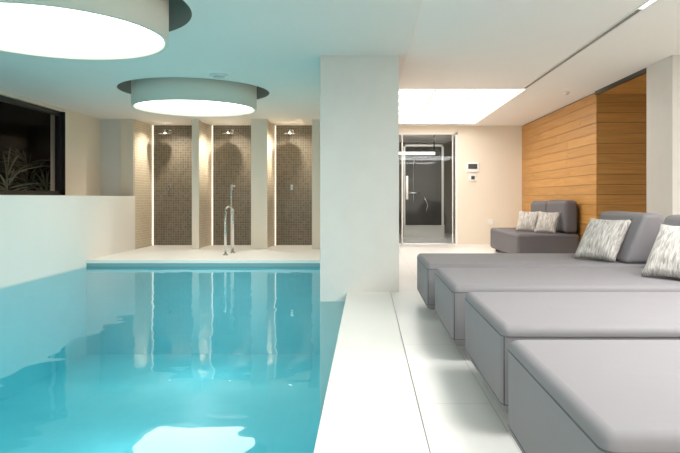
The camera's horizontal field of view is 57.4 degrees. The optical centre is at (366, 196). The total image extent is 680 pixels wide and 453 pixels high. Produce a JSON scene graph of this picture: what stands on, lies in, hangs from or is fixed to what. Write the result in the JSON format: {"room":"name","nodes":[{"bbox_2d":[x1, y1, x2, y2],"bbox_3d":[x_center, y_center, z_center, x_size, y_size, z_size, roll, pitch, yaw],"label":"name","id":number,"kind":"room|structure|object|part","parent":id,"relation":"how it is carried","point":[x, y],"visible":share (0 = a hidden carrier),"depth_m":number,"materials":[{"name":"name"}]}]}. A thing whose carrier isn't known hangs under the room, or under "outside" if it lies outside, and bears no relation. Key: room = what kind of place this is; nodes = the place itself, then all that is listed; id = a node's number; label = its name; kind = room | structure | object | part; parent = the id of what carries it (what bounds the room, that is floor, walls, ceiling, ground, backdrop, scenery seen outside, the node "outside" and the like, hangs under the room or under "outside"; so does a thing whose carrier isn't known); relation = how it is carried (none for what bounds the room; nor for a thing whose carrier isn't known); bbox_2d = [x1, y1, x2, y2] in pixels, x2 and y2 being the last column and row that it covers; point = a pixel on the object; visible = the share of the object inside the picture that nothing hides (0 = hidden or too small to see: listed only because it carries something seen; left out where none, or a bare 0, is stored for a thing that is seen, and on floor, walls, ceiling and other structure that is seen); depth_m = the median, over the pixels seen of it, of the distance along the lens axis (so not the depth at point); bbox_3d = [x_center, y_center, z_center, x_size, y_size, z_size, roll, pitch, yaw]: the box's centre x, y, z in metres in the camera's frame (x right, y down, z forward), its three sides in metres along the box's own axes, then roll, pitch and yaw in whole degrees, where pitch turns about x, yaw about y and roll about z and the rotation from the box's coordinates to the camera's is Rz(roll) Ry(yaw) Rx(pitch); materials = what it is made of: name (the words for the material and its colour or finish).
{"room":"spa","nodes":[
{"label":"spa","id":0,"kind":"room"},
{"bbox_2d":[0,90,100,195],"bbox_3d":[-5.235,-0.400,5.500,0.250,2.800,15.400,0,0,0],"label":"wall","id":1,"kind":"structure","parent":0,"point":[82,132],"depth_m":10.98,"materials":[{"name":"beige paint"}]},
{"bbox_2d":[0,95,64,194],"bbox_3d":[-5.179,-0.735,6.750,0.142,1.410,7.500,0,0,0],"label":"frame","id":2,"kind":"object","parent":1,"relation":"attached to","point":[59,116],"visible":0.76,"depth_m":10.43,"materials":[{"name":"black metal"}]},
{"bbox_2d":[0,195,134,288],"bbox_3d":[-4.780,0.550,4.850,0.660,1.140,14.100,0,0,0],"label":"wall","id":3,"kind":"structure","parent":0,"point":[41,237],"depth_m":8.89,"materials":[{"name":"white paint"}]},
{"bbox_2d":[101,119,133,195],"bbox_3d":[-4.790,-0.400,12.385,0.640,2.800,1.030,0,0,0],"label":"wall","id":4,"kind":"structure","parent":0,"point":[117,135],"depth_m":11.90,"materials":[{"name":"beige paint"}]},
{"bbox_2d":[0,263,319,452],"bbox_3d":[-2.322,1.825,3.820,4.655,1.550,12.440,0,0,0],"label":"swimming pool","id":5,"kind":"object","parent":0,"point":[119,357],"visible":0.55,"depth_m":8.68,"materials":[{"name":"liquid"}]},
{"bbox_2d":[86,245,429,452],"bbox_3d":[-2.102,1.025,5.450,4.696,0.050,15.300,0,0,0],"label":"pool deck","id":6,"kind":"object","parent":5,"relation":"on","point":[370,405],"visible":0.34,"depth_m":3.55,"materials":[{"name":"tile"}]},
{"bbox_2d":[134,119,151,248],"bbox_3d":[-4.466,-0.245,12.400,0.008,2.490,1.000,0,0,0],"label":"wall","id":7,"kind":"structure","parent":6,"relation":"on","point":[142,131],"depth_m":12.38,"materials":[{"name":"beige tile"}]},
{"bbox_2d":[223,185,234,254],"bbox_3d":[-2.409,0.395,10.883,0.111,1.214,0.557,0,0,3],"label":"pool handrail","id":8,"kind":"object","parent":6,"relation":"on","point":[227,207],"visible":1,"depth_m":11.02,"materials":[{"name":"silver metal"}]},
{"bbox_2d":[312,119,319,248],"bbox_3d":[-0.777,-0.245,12.400,0.555,2.490,1.000,0,0,0],"label":"wall","id":9,"kind":"structure","parent":6,"relation":"on","point":[315,122],"depth_m":11.90,"materials":[{"name":"beige paint"}]},
{"bbox_2d":[320,56,398,418],"bbox_3d":[-0.079,0.490,7.015,0.832,4.020,0.970,0,0,0],"label":"column","id":10,"kind":"structure","parent":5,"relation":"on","point":[359,95],"depth_m":6.53,"materials":[{"name":"painted plaster"}]},
{"bbox_2d":[0,0,421,124],"bbox_3d":[-2.470,-1.645,5.600,5.780,0.310,15.600,0,0,0],"label":"ceiling","id":11,"kind":"structure","parent":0,"point":[276,47],"depth_m":6.62,"materials":[{"name":"paint"}]},
{"bbox_2d":[0,0,168,59],"bbox_3d":[-2.420,-1.515,4.780,1.700,0.550,1.700,0,0,0],"label":"drum ceiling light","id":12,"kind":"object","parent":11,"relation":"attached to","point":[59,29],"visible":1,"depth_m":4.78,"materials":[{"name":"white plastic"}]},
{"bbox_2d":[131,77,256,116],"bbox_3d":[-2.420,-1.515,8.750,1.700,0.550,1.700,0,0,0],"label":"drum ceiling light","id":13,"kind":"object","parent":11,"relation":"attached to","point":[177,96],"visible":0.78,"depth_m":8.19,"materials":[{"name":"white plastic"}]},
{"bbox_2d":[210,73,227,78],"bbox_3d":[-1.807,-1.472,7.570,0.220,0.035,0.220,0,0,0],"label":"smoke detector","id":14,"kind":"object","parent":11,"relation":"attached to","point":[213,75],"visible":1,"depth_m":7.51,"materials":[{"name":"white plastic"}]},
{"bbox_2d":[153,125,311,244],"bbox_3d":[-2.065,-0.400,13.000,4.810,2.800,0.200,0,0,0],"label":"wall","id":15,"kind":"structure","parent":0,"point":[172,152],"depth_m":12.90,"materials":[{"name":"brown tile"}]},
{"bbox_2d":[152,125,153,244],"bbox_3d":[-4.448,-0.242,12.883,0.020,2.485,0.025,0,0,0],"label":"led strip","id":16,"kind":"object","parent":15,"relation":"attached to","point":[152,125],"depth_m":12.87,"materials":[{"name":"white plastic"}]},
{"bbox_2d":[158,129,171,189],"bbox_3d":[-4.099,-0.770,12.661,0.220,1.260,0.481,0,0,0],"label":"shower","id":17,"kind":"object","parent":15,"relation":"attached to","point":[169,131],"visible":1,"depth_m":12.70,"materials":[{"name":"silver metal"}]},
{"bbox_2d":[192,119,211,248],"bbox_3d":[-3.292,-0.245,12.400,0.135,2.490,1.000,0,0,0],"label":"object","id":18,"kind":"structure","parent":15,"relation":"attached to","point":[201,132],"depth_m":12.25,"materials":[{"name":"beige tile"}]},
{"bbox_2d":[212,125,212,244],"bbox_3d":[-3.212,-0.242,12.883,0.020,2.485,0.025,0,0,0],"label":"led strip","id":19,"kind":"object","parent":15,"relation":"attached to","point":[212,125],"depth_m":12.87,"materials":[{"name":"white plastic"}]},
{"bbox_2d":[222,130,233,189],"bbox_3d":[-2.809,-0.770,12.661,0.220,1.260,0.481,0,0,0],"label":"shower","id":20,"kind":"object","parent":15,"relation":"attached to","point":[231,132],"visible":0.97,"depth_m":12.55,"materials":[{"name":"silver metal"}]},
{"bbox_2d":[251,119,274,248],"bbox_3d":[-2.070,-0.245,12.400,0.312,2.490,1.000,0,0,0],"label":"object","id":21,"kind":"structure","parent":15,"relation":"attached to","point":[262,131],"depth_m":11.90,"materials":[{"name":"beige paint"}]},
{"bbox_2d":[275,125,275,244],"bbox_3d":[-1.901,-0.242,12.883,0.020,2.485,0.025,0,0,0],"label":"led strip","id":22,"kind":"object","parent":15,"relation":"attached to","point":[275,125],"depth_m":12.87,"materials":[{"name":"white plastic"}]},
{"bbox_2d":[284,130,294,189],"bbox_3d":[-1.560,-0.770,12.661,0.220,1.260,0.481,0,0,0],"label":"shower","id":23,"kind":"object","parent":15,"relation":"attached to","point":[291,132],"visible":1,"depth_m":12.64,"materials":[{"name":"silver metal"}]},
{"bbox_2d":[399,142,454,232],"bbox_3d":[1.350,-0.300,15.300,4.100,2.600,3.800,0,0,0],"label":"wall","id":24,"kind":"structure","parent":0,"point":[447,145],"depth_m":17.00,"materials":[{"name":"black glass"}]},
{"bbox_2d":[399,234,454,242],"bbox_3d":[1.350,1.051,15.200,3.700,0.098,3.600,0,0,0],"label":"floor","id":25,"kind":"structure","parent":0,"point":[447,238],"depth_m":14.28,"materials":[{"name":"tile"}]},
{"bbox_2d":[400,144,443,237],"bbox_3d":[1.400,-0.150,15.997,1.000,2.300,1.807,0,0,0],"label":"cabin","id":26,"kind":"object","parent":25,"relation":"on","point":[423,210],"visible":0.92,"depth_m":15.40,"materials":[{"name":"dark glass"},{"name":"chrome"}]},
{"bbox_2d":[399,135,454,141],"bbox_3d":[1.300,-1.550,15.200,3.800,0.100,3.600,0,0,0],"label":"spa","id":27,"kind":"object","parent":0,"point":[406,138],"depth_m":15.90,"materials":[{"name":"grey metal"}]},
{"bbox_2d":[391,244,521,452],"bbox_3d":[2.502,1.100,5.525,5.395,0.200,15.450,0,0,0],"label":"floor","id":28,"kind":"structure","parent":0,"point":[459,413],"depth_m":3.38,"materials":[{"name":"tile"}]},
{"bbox_2d":[490,200,578,252],"bbox_3d":[2.779,0.525,10.549,0.963,0.950,2.103,0,0,0],"label":"sofa","id":29,"kind":"object","parent":28,"relation":"on","point":[506,240],"visible":0.63,"depth_m":9.55,"materials":[{"name":"grey fabric"}]},
{"bbox_2d":[515,211,540,230],"bbox_3d":[2.659,0.400,10.248,0.385,0.339,0.205,0,0,37],"label":"pillow","id":30,"kind":"object","parent":29,"relation":"on","point":[527,221],"visible":0.91,"depth_m":10.20,"materials":[{"name":"beige fabric"}]},
{"bbox_3d":[2.780,0.760,10.550,0.960,0.380,2.100,0,0,0],"label":"seat","id":31,"kind":"part","parent":29,"relation":"part of","materials":[{"name":"grey fabric"}]},
{"bbox_2d":[534,211,560,233],"bbox_3d":[2.839,0.400,9.779,0.381,0.339,0.203,0,0,44],"label":"pillow","id":32,"kind":"object","parent":29,"relation":"on","point":[546,222],"visible":1,"depth_m":9.72,"materials":[{"name":"beige fabric"}]},
{"bbox_2d":[417,211,664,309],"bbox_3d":[1.565,0.566,5.475,2.175,0.868,1.015,0,0,0],"label":"sun lounger","id":33,"kind":"object","parent":28,"relation":"on","point":[640,237],"visible":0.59,"depth_m":5.05,"materials":[{"name":"grey fabric"}]},
{"bbox_2d":[573,218,632,261],"bbox_3d":[2.009,0.360,5.299,0.261,0.349,0.430,0,0,-32],"label":"pillow","id":34,"kind":"object","parent":33,"relation":"on","point":[601,239],"visible":1,"depth_m":5.22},
{"bbox_3d":[2.334,0.335,5.475,0.487,0.406,0.950,0,0,0],"label":"backrest","id":35,"kind":"part","parent":33,"relation":"part of","materials":[{"name":"grey fabric"}]},
{"bbox_2d":[435,215,679,345],"bbox_3d":[1.605,0.566,4.270,2.175,0.868,1.025,0,0,0],"label":"sun lounger","id":36,"kind":"object","parent":28,"relation":"on","point":[452,285],"visible":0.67,"depth_m":3.96,"materials":[{"name":"grey fabric"}]},
{"bbox_2d":[640,224,679,277],"bbox_3d":[2.059,0.360,4.079,0.261,0.349,0.430,0,0,-32],"label":"pillow","id":37,"kind":"object","parent":36,"relation":"on","point":[664,257],"visible":1,"depth_m":4.10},
{"bbox_3d":[2.374,0.335,4.270,0.487,0.406,0.960,0,0,0],"label":"backrest","id":38,"kind":"part","parent":36,"relation":"part of","materials":[{"name":"grey fabric"}]},
{"bbox_2d":[465,292,679,412],"bbox_3d":[1.645,0.566,3.070,2.175,0.868,1.005,0,0,0],"label":"sun lounger","id":39,"kind":"object","parent":28,"relation":"on","point":[493,320],"visible":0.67,"depth_m":2.85,"materials":[{"name":"grey fabric"}]},
{"bbox_2d":[508,340,679,452],"bbox_3d":[1.620,0.566,1.890,2.175,0.868,0.985,0,0,0],"label":"sun lounger","id":40,"kind":"object","parent":28,"relation":"on","point":[565,396],"visible":1,"depth_m":1.83,"materials":[{"name":"grey fabric"}]},
{"bbox_2d":[646,55,679,218],"bbox_3d":[3.735,-0.260,6.950,0.930,2.520,0.620,0,0,0],"label":"wall","id":41,"kind":"structure","parent":28,"relation":"on","point":[662,77],"depth_m":6.86,"materials":[{"name":"paint"}]},
{"bbox_2d":[399,126,522,243],"bbox_3d":[1.830,-0.400,13.300,2.980,2.800,0.200,0,0,0],"label":"wall","id":42,"kind":"structure","parent":0,"point":[496,195],"depth_m":13.20,"materials":[{"name":"beige paint"}]},
{"bbox_2d":[399,132,457,243],"bbox_3d":[1.145,-0.190,13.237,1.570,2.380,0.166,0,0,0],"label":"door","id":43,"kind":"structure","parent":42,"relation":"in","point":[400,133],"depth_m":13.22,"materials":[{"name":"white metal"}]},
{"bbox_2d":[466,162,478,171],"bbox_3d":[2.246,-0.639,13.183,0.277,0.213,0.034,0,0,0],"label":"wall thermostat","id":44,"kind":"object","parent":42,"relation":"attached to","point":[470,166],"visible":1,"depth_m":13.17,"materials":[{"name":"white plastic"}]},
{"bbox_2d":[469,174,476,180],"bbox_3d":[2.251,-0.410,13.185,0.160,0.138,0.030,0,0,0],"label":"light switch","id":45,"kind":"object","parent":42,"relation":"attached to","point":[472,177],"visible":1,"depth_m":13.18,"materials":[{"name":"white plastic"}]},
{"bbox_2d":[399,0,679,125],"bbox_3d":[2.810,-1.735,5.500,4.780,0.430,15.400,0,0,0],"label":"ceiling","id":46,"kind":"structure","parent":0,"point":[455,44],"depth_m":6.35,"materials":[{"name":"white paint"}]},
{"bbox_2d":[399,135,434,154],"bbox_3d":[1.000,-1.250,14.650,1.200,0.500,0.100,0,0,0],"label":"linear pendant light","id":47,"kind":"object","parent":46,"relation":"hanging from","point":[433,152],"visible":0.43,"depth_m":14.60,"materials":[{"name":"white plastic"}]},
{"bbox_2d":[399,89,511,117],"bbox_3d":[1.350,-1.695,10.800,1.780,0.110,4.100,0,0,0],"label":"skylight","id":48,"kind":"object","parent":46,"relation":"attached to","point":[448,102],"visible":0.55,"depth_m":11.05,"materials":[{"name":"white glass"}]},
{"bbox_2d":[523,0,657,87],"bbox_3d":[2.205,-1.517,4.825,0.070,0.006,7.650,0,0,0],"label":"ceiling vent","id":49,"kind":"object","parent":46,"relation":"in","point":[648,3],"visible":1,"depth_m":5.92,"materials":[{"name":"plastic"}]},
{"bbox_2d":[522,93,645,242],"bbox_3d":[4.150,-0.400,11.060,1.700,2.800,4.280,0,0,0],"label":"wall","id":50,"kind":"structure","parent":0,"point":[590,151],"depth_m":9.15,"materials":[{"name":"brown wood"}]},
{"bbox_2d":[595,67,646,94],"bbox_3d":[4.140,-1.495,8.090,1.720,0.050,1.660,0,0,0],"label":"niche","id":51,"kind":"object","parent":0,"point":[635,83],"depth_m":8.30,"materials":[{"name":"brown wood"}]},
{"label":"outside","id":52,"kind":"structure","parent":0,"visible":0},
{"bbox_2d":[0,101,50,190],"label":"window","id":53,"kind":"structure","parent":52,"point":[29,130],"depth_m":13.90,"materials":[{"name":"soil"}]},
{"bbox_2d":[0,146,41,189],"bbox_3d":[-6.436,-0.211,11.276,1.177,1.424,0.939,0,0,42],"label":"yucca","id":54,"kind":"object","parent":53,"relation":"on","point":[8,181],"visible":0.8,"depth_m":11.18,"materials":[{"name":"plant"}]},
{"bbox_2d":[0,147,50,189],"bbox_3d":[-6.923,-0.259,12.683,1.017,1.520,1.281,0,0,43],"label":"yucca","id":55,"kind":"object","parent":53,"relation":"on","point":[28,178],"visible":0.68,"depth_m":12.74,"materials":[{"name":"plant"}]},
{"bbox_2d":[14,166,50,190],"bbox_3d":[-6.257,-0.068,12.119,1.238,1.139,0.748,0,0,-35],"label":"yucca","id":56,"kind":"object","parent":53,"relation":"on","point":[45,184],"visible":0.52,"depth_m":11.94,"materials":[{"name":"plant"}]}
]}

